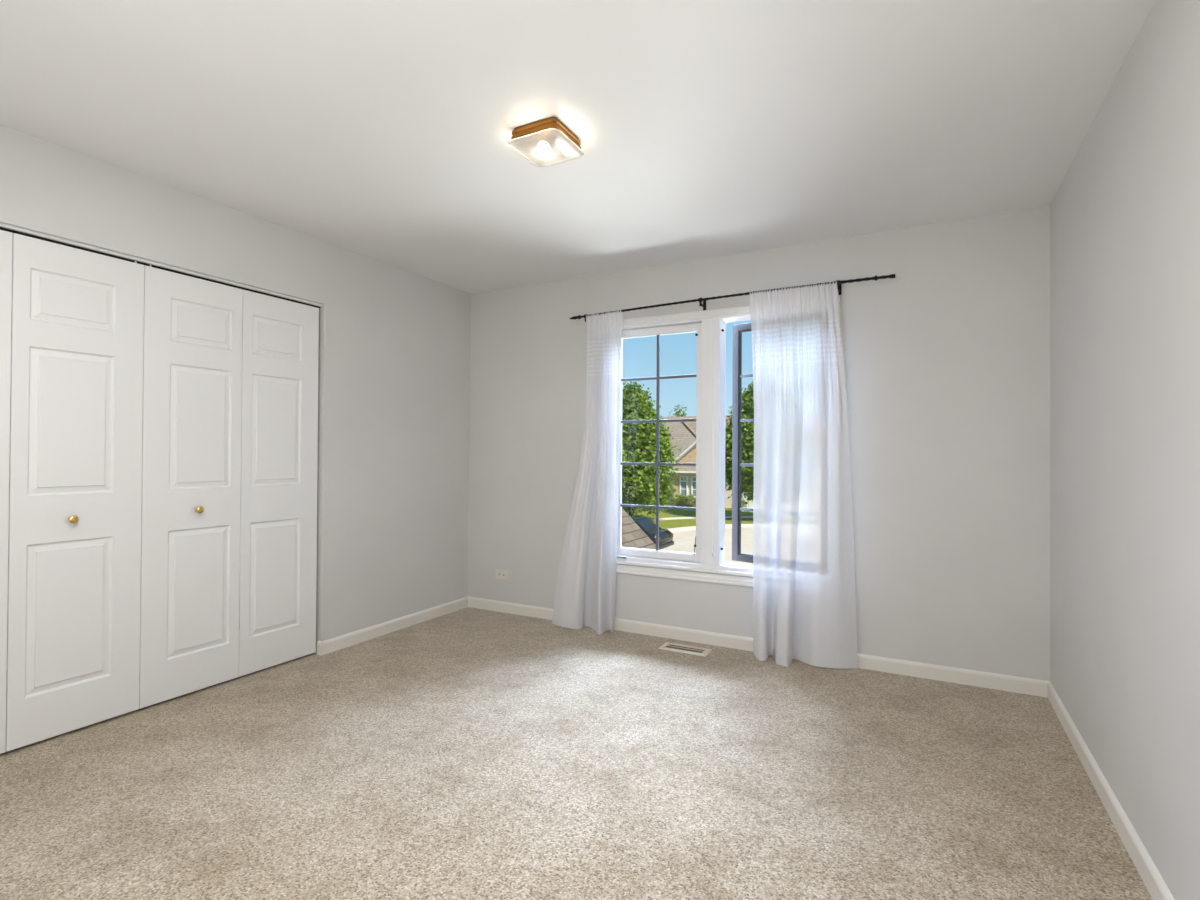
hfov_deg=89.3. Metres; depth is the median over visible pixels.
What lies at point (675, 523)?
lawn
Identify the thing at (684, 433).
house
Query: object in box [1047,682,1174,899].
baseboard
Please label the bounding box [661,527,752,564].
ground
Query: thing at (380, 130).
ceiling
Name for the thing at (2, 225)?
trim
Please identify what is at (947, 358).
wall
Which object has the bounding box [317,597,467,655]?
baseboard
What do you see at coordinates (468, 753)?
floor
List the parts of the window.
sash, apron casing, head casing, sash, casing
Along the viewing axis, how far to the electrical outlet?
4.58 m
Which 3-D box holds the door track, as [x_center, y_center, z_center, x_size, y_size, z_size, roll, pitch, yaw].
[-2.115,-0.863,2.789,0.022,0.018,1.884,0,-1,28]
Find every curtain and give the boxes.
[552,310,623,634]
[749,281,857,668]
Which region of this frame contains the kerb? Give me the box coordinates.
[668,524,752,531]
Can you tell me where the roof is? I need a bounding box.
[622,508,659,549]
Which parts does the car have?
roof panel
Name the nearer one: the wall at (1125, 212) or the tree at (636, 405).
the wall at (1125, 212)
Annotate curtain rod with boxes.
[569,274,894,321]
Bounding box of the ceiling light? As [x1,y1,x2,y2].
[508,117,583,166]
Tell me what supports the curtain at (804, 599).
hanging from the curtain rod
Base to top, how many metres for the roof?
4.075 m
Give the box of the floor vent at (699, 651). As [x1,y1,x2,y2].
[658,642,711,656]
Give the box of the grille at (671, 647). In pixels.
[667,644,705,652]
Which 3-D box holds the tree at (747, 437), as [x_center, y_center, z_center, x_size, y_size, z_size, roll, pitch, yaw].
[9.870,-0.385,36.371,6.484,9.131,6.785,1,-1,-22]
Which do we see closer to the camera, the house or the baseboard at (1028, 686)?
the baseboard at (1028, 686)
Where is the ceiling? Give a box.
[0,0,1154,293]
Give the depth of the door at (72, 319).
2.53 m
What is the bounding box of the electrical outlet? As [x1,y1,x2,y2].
[496,569,507,579]
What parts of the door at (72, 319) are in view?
knob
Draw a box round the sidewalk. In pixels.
[649,516,752,520]
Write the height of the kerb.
0.180 m
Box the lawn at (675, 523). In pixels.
[628,504,752,528]
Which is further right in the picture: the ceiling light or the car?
the car
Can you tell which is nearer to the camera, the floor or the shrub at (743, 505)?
the floor
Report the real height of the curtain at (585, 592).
2.146 m
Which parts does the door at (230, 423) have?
knob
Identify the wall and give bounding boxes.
[0,124,469,652]
[468,206,1049,680]
[1050,0,1199,899]
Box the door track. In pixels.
[0,227,319,307]
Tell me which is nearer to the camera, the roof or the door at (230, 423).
the door at (230, 423)
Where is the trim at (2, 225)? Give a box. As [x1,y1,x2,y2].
[0,223,321,306]
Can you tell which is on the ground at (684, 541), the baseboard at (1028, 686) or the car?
the car
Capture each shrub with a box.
[671,493,695,507]
[731,498,748,508]
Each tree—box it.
[622,381,686,516]
[668,404,686,416]
[725,379,753,503]
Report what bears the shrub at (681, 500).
on the lawn at (675, 523)
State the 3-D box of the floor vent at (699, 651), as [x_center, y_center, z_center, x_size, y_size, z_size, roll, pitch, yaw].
[0.520,1.213,3.710,0.300,0.009,0.132,0,-1,28]
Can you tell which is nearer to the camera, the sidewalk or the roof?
the roof
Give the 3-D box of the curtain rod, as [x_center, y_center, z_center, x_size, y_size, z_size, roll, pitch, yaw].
[0.704,-0.914,3.781,2.042,0.096,0.100,0,-1,28]
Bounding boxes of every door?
[0,230,143,753]
[139,264,318,708]
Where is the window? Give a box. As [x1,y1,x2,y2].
[616,296,840,586]
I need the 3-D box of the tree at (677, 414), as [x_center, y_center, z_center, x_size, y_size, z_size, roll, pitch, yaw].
[8.204,-0.242,64.236,3.730,9.278,3.383,0,-1,28]
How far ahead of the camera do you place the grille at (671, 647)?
3.71 m
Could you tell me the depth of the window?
3.92 m
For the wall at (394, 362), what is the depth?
3.76 m
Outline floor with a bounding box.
[0,607,1152,899]
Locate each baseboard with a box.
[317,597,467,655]
[468,597,1049,696]
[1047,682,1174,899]
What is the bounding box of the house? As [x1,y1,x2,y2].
[624,415,752,507]
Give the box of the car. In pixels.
[630,516,673,549]
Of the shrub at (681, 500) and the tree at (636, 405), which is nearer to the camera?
the tree at (636, 405)

